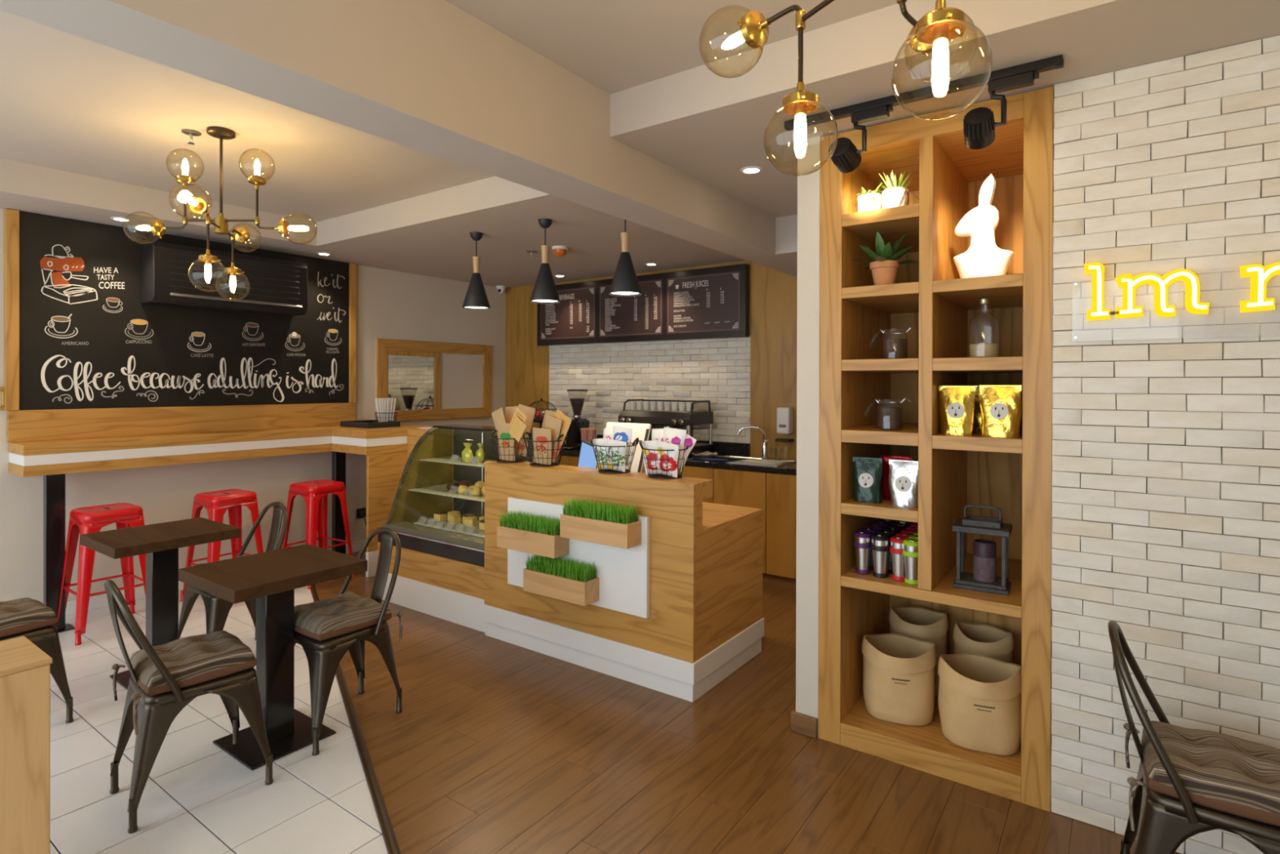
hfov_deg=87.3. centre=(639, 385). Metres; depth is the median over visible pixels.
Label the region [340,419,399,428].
tray
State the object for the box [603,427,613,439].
packet
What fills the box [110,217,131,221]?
recessed light
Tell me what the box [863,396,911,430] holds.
jar
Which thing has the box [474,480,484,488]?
bread roll
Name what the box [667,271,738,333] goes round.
print
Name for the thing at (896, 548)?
travel mug
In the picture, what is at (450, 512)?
cake slice
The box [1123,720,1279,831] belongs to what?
seat cushion
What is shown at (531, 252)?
sprinkler
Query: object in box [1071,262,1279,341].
sign
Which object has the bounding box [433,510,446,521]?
cake slice
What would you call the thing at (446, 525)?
cake tray
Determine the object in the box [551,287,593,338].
print
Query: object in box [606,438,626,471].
packet
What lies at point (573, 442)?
coffee grinder
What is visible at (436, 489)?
shelf
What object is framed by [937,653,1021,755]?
sack
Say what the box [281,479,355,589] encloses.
bar stool
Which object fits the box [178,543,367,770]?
cafe table
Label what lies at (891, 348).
jar
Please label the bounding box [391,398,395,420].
straw
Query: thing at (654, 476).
wire basket
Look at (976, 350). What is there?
glass bottle
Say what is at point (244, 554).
seat cushion
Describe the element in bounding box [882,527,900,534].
travel mug
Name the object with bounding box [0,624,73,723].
cafe chair
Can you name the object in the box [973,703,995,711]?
print
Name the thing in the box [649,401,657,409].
tumbler
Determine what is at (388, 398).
straw
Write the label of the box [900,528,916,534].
travel mug
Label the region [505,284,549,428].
wall panel
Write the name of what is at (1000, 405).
coffee bag
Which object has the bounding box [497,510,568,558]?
grass planter
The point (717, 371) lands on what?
brick wall
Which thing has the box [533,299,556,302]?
diffuser
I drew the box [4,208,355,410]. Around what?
chalkboard
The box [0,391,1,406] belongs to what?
picture
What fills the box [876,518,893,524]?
travel mug
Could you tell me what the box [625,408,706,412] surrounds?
tray
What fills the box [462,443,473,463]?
vase
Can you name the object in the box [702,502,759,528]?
countertop
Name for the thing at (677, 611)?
counter
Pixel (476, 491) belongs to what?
bread roll
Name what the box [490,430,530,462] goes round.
wire basket
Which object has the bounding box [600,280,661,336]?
print
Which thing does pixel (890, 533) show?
travel mug
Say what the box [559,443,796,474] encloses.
countertop
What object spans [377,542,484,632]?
counter base
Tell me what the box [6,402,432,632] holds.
countertop
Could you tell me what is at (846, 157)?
track spotlight
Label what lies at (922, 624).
sack
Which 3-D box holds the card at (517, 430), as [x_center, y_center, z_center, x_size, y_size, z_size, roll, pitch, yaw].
[-0.722,0.257,3.960,0.150,0.157,0.015,0,0,33]
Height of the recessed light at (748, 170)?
0.006 m
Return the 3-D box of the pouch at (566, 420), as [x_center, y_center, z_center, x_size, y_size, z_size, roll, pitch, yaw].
[-0.485,0.287,3.943,0.230,0.297,0.042,0,0,32]
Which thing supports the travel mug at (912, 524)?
on the display shelf at (1012, 475)
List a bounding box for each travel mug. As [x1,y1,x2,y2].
[853,530,872,573]
[860,527,877,569]
[865,524,883,531]
[871,521,888,528]
[871,533,890,577]
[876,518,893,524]
[876,530,895,573]
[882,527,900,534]
[887,524,905,531]
[889,536,907,581]
[892,520,910,528]
[895,532,912,537]
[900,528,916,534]
[902,538,918,584]
[905,525,918,531]
[907,535,918,539]
[910,523,918,526]
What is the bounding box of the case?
[377,424,533,566]
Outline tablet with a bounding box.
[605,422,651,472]
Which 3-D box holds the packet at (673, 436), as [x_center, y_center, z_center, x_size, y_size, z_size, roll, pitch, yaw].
[0.174,0.329,3.463,0.156,0.223,0.062,0,0,41]
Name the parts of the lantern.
frame, handle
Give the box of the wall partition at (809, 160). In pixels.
[795,135,821,737]
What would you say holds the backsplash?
attached to the brick wall at (717, 371)
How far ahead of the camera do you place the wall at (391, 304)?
5.42 m
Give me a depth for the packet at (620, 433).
3.61 m
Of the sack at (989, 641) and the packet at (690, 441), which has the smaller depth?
the sack at (989, 641)
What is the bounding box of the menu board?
[537,263,749,346]
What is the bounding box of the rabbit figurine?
[953,173,1013,278]
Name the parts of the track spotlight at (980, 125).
arm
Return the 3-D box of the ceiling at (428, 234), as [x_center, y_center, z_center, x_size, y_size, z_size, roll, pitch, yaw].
[-2.052,-1.182,3.742,3.580,0.185,6.900,0,0,36]
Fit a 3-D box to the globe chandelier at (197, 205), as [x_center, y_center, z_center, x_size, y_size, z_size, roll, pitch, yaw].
[-2.096,-0.860,3.356,0.803,0.828,0.663,0,0,36]
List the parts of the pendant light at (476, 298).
lamp shade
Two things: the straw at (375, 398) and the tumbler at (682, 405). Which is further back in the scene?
the straw at (375, 398)
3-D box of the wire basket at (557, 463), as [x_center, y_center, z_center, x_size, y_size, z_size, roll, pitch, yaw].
[-0.562,0.373,3.968,0.248,0.188,0.248,0,0,-22]
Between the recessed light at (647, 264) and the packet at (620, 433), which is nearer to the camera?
the packet at (620, 433)
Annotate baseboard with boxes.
[65,540,365,615]
[791,706,817,738]
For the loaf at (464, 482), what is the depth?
4.81 m
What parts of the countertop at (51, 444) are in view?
leg, foot plate, leg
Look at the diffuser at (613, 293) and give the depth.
4.06 m
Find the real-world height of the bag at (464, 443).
0.138 m
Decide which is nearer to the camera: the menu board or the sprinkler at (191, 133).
the sprinkler at (191, 133)
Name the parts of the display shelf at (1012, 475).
post, rail, rail, post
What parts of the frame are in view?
moulding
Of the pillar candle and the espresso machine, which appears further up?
the espresso machine
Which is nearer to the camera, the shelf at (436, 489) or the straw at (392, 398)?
the shelf at (436, 489)
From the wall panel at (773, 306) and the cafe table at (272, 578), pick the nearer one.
the cafe table at (272, 578)
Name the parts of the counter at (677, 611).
display panel, panel, panel, panel, panel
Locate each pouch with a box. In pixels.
[491,407,506,435]
[497,422,515,460]
[505,405,519,455]
[514,404,535,456]
[532,427,551,464]
[541,409,555,428]
[544,415,561,462]
[554,408,572,459]
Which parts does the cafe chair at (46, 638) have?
seat, leg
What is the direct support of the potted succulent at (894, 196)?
on the display shelf at (1012, 475)
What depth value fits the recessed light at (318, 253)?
5.57 m
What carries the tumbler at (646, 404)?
on the espresso machine
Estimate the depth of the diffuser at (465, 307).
4.83 m
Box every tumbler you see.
[629,400,635,409]
[635,400,643,409]
[643,401,649,409]
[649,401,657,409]
[657,401,663,410]
[663,401,671,410]
[671,401,678,410]
[678,402,685,411]
[685,402,692,411]
[693,402,698,410]
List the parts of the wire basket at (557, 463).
handle, handle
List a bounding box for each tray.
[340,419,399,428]
[413,515,484,537]
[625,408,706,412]
[688,442,712,455]
[774,438,794,441]
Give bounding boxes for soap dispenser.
[774,407,794,441]
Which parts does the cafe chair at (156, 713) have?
leg, leg, seat, leg, leg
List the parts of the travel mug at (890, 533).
lid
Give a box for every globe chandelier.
[122,126,317,301]
[698,0,992,176]
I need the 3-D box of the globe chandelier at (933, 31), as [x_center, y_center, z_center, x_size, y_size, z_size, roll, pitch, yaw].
[0.423,-0.864,1.320,0.651,0.797,0.793,0,0,9]
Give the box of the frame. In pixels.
[0,386,4,409]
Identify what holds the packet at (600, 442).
in the wire basket at (637, 440)
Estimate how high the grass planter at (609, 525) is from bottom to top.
0.205 m
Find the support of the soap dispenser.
attached to the wall
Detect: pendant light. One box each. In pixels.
[462,231,490,310]
[529,218,559,303]
[608,219,641,296]
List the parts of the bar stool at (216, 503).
leg, leg, seat, leg, leg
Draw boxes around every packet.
[592,437,609,469]
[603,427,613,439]
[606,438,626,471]
[612,425,632,466]
[641,440,660,474]
[651,428,663,441]
[657,440,678,477]
[662,426,686,471]
[682,433,696,466]
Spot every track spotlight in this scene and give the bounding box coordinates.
[828,105,893,173]
[963,71,1039,149]
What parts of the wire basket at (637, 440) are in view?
handle, handle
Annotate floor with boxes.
[49,549,1185,853]
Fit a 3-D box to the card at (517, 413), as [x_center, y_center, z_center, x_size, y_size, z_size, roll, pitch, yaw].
[-0.723,0.212,3.973,0.150,0.157,0.015,0,0,33]
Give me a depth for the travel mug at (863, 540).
2.87 m
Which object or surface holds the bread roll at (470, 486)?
on the case
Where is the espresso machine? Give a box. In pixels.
[617,399,713,458]
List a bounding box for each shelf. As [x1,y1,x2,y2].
[408,484,484,502]
[419,455,496,467]
[817,86,1053,811]
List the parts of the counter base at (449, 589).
panel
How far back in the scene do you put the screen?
3.91 m
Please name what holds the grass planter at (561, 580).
attached to the counter at (677, 611)
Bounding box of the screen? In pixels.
[577,440,597,468]
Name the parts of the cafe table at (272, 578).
plate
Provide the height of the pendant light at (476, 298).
0.536 m
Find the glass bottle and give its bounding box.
[968,297,999,357]
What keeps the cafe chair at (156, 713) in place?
on the floor
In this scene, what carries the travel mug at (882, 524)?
on the display shelf at (1012, 475)
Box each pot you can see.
[857,193,881,212]
[869,260,899,284]
[881,186,908,208]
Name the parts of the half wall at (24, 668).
panel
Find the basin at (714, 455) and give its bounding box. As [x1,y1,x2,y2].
[689,455,744,462]
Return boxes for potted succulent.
[851,182,884,212]
[879,172,919,208]
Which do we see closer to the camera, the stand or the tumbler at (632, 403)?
the tumbler at (632, 403)
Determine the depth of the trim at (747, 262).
6.19 m
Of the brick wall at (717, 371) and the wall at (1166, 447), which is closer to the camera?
the wall at (1166, 447)
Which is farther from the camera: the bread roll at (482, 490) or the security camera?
the security camera
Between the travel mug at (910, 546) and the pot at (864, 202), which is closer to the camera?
the travel mug at (910, 546)
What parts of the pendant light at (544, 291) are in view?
lamp shade, cord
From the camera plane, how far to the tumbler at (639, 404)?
6.01 m
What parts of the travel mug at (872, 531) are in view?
lid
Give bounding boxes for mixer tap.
[737,425,768,458]
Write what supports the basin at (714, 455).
in the sink at (751, 460)
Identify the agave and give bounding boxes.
[853,231,919,284]
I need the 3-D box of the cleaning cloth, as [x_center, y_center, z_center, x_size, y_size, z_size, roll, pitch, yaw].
[0.567,0.597,5.436,0.300,0.023,0.111,0,0,36]
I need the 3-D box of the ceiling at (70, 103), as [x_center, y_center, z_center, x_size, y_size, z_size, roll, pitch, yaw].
[-0.453,-1.318,2.659,7.640,0.100,7.000,0,0,36]
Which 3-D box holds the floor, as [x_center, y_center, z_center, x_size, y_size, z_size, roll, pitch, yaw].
[-0.328,1.573,2.510,8.037,0.100,7.100,0,0,36]
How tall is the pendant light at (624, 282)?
0.536 m
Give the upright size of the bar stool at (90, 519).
0.752 m
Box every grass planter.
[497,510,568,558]
[523,554,599,605]
[560,497,641,548]
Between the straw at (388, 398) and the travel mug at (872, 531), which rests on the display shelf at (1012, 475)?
the travel mug at (872, 531)
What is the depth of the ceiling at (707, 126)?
2.36 m
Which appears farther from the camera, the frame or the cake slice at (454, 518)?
the cake slice at (454, 518)
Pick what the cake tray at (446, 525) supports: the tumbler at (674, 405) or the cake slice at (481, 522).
the cake slice at (481, 522)
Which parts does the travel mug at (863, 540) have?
lid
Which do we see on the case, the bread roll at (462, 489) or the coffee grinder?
the bread roll at (462, 489)
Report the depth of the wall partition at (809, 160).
2.93 m
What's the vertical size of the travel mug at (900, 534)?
0.178 m
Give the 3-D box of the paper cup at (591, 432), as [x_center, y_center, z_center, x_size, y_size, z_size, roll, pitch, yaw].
[-0.450,0.505,6.249,0.088,0.205,0.088,0,0,36]
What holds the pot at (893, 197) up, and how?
on the potted succulent at (894, 196)
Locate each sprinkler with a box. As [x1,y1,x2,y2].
[181,128,201,144]
[526,250,537,258]
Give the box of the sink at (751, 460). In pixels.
[686,454,796,466]
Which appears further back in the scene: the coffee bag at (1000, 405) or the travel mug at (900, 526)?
the travel mug at (900, 526)
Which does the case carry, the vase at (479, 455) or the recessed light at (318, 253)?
the vase at (479, 455)
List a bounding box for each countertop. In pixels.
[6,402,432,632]
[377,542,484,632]
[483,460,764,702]
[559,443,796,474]
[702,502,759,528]
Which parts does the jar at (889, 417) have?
glass lid, glass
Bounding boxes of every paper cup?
[580,427,587,441]
[586,428,596,443]
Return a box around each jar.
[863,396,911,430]
[868,325,916,359]
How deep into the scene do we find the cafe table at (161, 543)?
3.48 m
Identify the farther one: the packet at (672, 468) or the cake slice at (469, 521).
the cake slice at (469, 521)
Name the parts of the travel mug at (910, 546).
lid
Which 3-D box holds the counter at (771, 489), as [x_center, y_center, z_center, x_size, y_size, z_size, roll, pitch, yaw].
[0.129,1.006,6.031,4.476,1.018,0.588,0,0,36]
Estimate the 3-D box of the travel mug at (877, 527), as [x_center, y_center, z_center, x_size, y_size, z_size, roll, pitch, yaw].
[1.059,0.718,3.029,0.077,0.178,0.076,0,0,-10]
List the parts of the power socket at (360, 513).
plate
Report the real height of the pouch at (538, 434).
0.212 m
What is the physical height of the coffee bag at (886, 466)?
0.190 m
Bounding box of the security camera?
[496,285,506,293]
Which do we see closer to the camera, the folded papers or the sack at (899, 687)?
the sack at (899, 687)
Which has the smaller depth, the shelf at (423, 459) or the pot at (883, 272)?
the pot at (883, 272)
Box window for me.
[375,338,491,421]
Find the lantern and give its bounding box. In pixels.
[951,504,1012,595]
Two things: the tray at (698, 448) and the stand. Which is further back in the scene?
the stand
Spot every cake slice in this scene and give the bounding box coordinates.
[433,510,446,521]
[447,511,460,520]
[448,513,461,524]
[462,513,475,523]
[463,515,477,527]
[479,519,484,530]
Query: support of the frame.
attached to the wall at (391, 304)
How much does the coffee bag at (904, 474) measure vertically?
0.190 m
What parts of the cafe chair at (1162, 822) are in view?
leg, leg, seat, leg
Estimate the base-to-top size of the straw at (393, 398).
0.235 m
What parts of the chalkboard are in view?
frame post, frame post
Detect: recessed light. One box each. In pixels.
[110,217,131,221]
[316,252,331,255]
[644,262,657,265]
[740,166,762,173]
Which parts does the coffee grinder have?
hopper lid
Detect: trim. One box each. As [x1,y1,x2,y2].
[310,584,400,853]
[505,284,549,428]
[555,260,751,334]
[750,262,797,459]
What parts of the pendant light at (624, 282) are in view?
lamp shade, cord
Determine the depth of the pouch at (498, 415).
4.20 m
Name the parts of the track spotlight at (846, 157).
arm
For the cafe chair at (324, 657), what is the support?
on the floor
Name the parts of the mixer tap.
spout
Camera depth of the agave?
2.83 m
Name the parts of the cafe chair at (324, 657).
leg, seat, leg, leg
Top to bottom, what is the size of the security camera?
0.080 m
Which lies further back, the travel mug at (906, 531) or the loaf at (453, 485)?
the loaf at (453, 485)
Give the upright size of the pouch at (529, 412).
0.319 m
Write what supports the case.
on the counter base at (449, 589)
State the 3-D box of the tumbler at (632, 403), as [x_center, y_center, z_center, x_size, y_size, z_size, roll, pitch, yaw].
[-0.065,0.178,6.072,0.064,0.075,0.062,0,0,36]
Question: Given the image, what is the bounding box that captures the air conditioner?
[140,240,307,315]
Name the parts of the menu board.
menu panel, menu panel, menu panel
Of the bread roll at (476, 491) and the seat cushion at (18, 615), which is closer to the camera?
the seat cushion at (18, 615)
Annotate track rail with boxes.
[784,54,1063,130]
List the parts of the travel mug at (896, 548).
lid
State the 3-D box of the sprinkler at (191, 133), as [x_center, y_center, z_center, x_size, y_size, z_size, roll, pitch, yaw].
[-2.255,-1.245,3.371,0.084,0.058,0.084,0,0,36]
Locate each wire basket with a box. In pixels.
[374,412,397,422]
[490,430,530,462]
[523,431,567,466]
[590,436,639,473]
[639,440,688,478]
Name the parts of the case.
frame, panel, trim, shelf post, panel, panel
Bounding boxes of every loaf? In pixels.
[446,480,459,490]
[458,480,472,487]
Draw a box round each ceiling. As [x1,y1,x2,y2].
[0,0,907,222]
[0,158,746,288]
[609,0,1279,217]
[775,214,797,262]
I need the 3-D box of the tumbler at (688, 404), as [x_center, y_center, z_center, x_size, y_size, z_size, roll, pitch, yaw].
[0.423,0.180,5.722,0.064,0.075,0.062,0,0,36]
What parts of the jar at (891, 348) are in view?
glass lid, glass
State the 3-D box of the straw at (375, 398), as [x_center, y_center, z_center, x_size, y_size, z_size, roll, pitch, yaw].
[-2.290,0.228,5.864,0.042,0.234,0.011,0,0,-32]
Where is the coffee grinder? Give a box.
[561,389,589,449]
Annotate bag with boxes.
[462,442,470,462]
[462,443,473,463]
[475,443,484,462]
[852,456,882,503]
[880,455,911,500]
[888,458,918,508]
[938,385,976,435]
[973,385,981,433]
[979,385,1022,437]
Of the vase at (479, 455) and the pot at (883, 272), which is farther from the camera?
the vase at (479, 455)
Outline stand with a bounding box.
[528,398,556,428]
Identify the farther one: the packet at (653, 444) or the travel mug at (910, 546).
the packet at (653, 444)
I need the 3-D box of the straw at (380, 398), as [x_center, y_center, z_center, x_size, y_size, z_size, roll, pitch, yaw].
[-2.257,0.228,5.846,0.011,0.235,0.039,0,0,21]
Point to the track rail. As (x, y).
(1056, 62)
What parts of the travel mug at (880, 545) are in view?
lid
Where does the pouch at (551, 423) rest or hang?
in the wire basket at (557, 463)
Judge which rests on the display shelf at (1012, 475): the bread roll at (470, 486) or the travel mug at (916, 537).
the travel mug at (916, 537)
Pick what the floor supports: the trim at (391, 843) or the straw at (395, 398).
the trim at (391, 843)
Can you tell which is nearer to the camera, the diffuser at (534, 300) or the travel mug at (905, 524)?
the travel mug at (905, 524)
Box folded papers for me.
[417,426,432,429]
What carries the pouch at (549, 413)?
in the wire basket at (557, 463)
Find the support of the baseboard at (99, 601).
attached to the wall at (391, 304)
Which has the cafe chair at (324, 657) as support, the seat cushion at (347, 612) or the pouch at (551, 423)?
the seat cushion at (347, 612)
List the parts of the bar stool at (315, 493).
leg, leg, seat, leg, leg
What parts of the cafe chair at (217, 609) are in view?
leg, seat, leg, leg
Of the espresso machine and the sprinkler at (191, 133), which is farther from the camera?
the espresso machine
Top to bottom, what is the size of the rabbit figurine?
0.438 m
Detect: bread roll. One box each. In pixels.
[457,484,467,493]
[466,485,475,493]
[469,486,480,495]
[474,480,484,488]
[480,486,484,495]
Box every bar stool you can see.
[57,502,146,645]
[180,488,263,601]
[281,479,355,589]
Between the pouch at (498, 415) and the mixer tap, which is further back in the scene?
the mixer tap
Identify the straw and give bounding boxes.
[375,398,379,422]
[377,398,381,422]
[379,398,382,422]
[381,398,383,422]
[386,398,388,422]
[389,398,392,420]
[391,398,394,420]
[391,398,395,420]
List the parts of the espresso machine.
valve knob, valve knob, rail, control panel, rail, valve knob, valve knob, post, rail, post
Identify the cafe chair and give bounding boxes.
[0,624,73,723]
[104,579,273,833]
[178,501,288,639]
[293,527,402,755]
[1107,620,1279,853]
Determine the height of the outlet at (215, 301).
0.043 m
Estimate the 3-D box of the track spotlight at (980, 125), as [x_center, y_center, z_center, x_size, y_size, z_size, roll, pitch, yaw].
[1.234,-0.938,2.301,0.232,0.217,0.136,0,0,36]
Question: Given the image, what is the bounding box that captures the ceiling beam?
[0,0,797,277]
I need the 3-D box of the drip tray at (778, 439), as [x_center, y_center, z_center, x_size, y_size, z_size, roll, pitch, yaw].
[1.196,0.450,5.550,0.120,0.018,0.120,0,0,36]
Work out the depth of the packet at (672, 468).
3.38 m
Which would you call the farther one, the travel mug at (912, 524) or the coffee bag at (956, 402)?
the travel mug at (912, 524)
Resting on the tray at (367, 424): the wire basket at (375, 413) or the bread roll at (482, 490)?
the wire basket at (375, 413)
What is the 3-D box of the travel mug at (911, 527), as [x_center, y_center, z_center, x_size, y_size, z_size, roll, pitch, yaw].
[1.226,0.718,2.998,0.077,0.178,0.076,0,0,-33]
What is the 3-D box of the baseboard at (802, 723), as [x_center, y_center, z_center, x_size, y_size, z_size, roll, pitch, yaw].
[1.063,1.482,3.417,0.119,0.085,1.206,0,0,36]
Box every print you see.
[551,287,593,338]
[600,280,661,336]
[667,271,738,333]
[891,677,909,684]
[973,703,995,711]
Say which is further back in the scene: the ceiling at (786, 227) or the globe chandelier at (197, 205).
the ceiling at (786, 227)
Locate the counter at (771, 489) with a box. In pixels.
[555,434,796,590]
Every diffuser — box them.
[465,306,484,308]
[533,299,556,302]
[612,292,638,294]
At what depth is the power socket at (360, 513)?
6.10 m
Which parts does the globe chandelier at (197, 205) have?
glass globe, bulb, arm, glass globe, bulb, arm, glass globe, bulb, arm, glass globe, bulb, arm, arm, stem, glass globe, bulb, arm, arm, arm, glass globe, glass globe, bulb, arm, arm, bulb, glass globe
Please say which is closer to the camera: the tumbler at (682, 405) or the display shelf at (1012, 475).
the display shelf at (1012, 475)
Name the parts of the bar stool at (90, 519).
leg, leg, seat, leg, leg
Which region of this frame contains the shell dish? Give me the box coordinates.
[690,451,718,457]
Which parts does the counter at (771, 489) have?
door, door, door, door, door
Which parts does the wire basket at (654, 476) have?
handle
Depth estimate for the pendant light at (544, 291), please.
4.37 m
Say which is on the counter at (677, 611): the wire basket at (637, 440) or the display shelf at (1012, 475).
the wire basket at (637, 440)
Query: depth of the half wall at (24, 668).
1.86 m
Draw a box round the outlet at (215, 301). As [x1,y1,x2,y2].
[168,295,302,312]
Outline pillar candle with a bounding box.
[973,538,996,582]
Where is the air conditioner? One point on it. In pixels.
(277, 286)
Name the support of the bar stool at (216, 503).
on the floor
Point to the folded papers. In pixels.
(420, 428)
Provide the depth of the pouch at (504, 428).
4.08 m
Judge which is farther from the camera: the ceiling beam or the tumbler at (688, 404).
the tumbler at (688, 404)
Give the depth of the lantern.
2.67 m
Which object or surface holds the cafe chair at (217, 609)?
on the floor
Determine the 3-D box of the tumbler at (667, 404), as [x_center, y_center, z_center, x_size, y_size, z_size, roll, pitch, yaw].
[0.240,0.180,5.853,0.064,0.075,0.062,0,0,36]
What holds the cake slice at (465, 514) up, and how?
on the cake tray at (446, 525)
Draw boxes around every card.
[509,408,526,426]
[509,416,526,442]
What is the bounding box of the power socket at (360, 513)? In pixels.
[355,506,366,525]
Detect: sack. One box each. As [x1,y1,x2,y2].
[862,633,936,725]
[888,605,948,697]
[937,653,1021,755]
[953,621,1013,663]
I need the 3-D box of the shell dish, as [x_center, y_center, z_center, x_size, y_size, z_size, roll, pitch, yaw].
[0.524,0.581,5.651,0.286,0.043,0.192,0,0,36]
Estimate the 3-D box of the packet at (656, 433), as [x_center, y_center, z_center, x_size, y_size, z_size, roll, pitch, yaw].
[0.121,0.334,3.531,0.156,0.222,0.065,0,0,30]
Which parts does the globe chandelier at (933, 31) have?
glass globe, bulb, arm, glass globe, bulb, arm, arm, arm, bulb, glass globe, glass globe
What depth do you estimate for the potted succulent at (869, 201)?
2.87 m
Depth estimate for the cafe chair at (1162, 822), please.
1.78 m
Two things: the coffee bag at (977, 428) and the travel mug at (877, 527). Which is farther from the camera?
the travel mug at (877, 527)
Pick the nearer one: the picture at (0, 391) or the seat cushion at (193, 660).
the seat cushion at (193, 660)
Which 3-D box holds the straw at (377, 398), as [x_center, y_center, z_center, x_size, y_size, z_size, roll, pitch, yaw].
[-2.290,0.228,5.888,0.039,0.235,0.011,0,0,-10]
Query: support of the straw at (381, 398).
in the wire basket at (375, 413)
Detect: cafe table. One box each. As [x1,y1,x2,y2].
[80,517,240,688]
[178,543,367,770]
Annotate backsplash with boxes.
[596,434,750,456]
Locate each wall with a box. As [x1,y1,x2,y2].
[0,208,505,603]
[0,635,52,853]
[548,334,750,443]
[1050,35,1279,853]
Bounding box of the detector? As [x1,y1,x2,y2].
[551,245,568,257]
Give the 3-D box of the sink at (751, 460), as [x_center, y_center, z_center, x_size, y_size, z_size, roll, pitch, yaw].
[0.810,0.672,5.519,0.880,0.131,0.400,0,0,36]
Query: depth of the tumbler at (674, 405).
5.79 m
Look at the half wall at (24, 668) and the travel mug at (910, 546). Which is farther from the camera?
the travel mug at (910, 546)
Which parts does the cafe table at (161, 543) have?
plate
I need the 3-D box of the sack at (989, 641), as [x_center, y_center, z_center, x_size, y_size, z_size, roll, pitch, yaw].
[1.560,1.264,3.049,0.249,0.333,0.250,0,0,41]
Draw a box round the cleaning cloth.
[690,457,729,462]
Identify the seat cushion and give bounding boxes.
[0,597,57,637]
[111,630,257,734]
[194,554,246,565]
[293,591,403,641]
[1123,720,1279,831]
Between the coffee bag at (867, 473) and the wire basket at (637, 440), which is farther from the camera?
the wire basket at (637, 440)
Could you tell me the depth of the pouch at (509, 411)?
4.23 m
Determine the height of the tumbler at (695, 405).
0.075 m
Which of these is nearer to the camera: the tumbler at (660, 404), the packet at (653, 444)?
the packet at (653, 444)
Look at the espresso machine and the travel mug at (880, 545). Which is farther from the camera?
the espresso machine

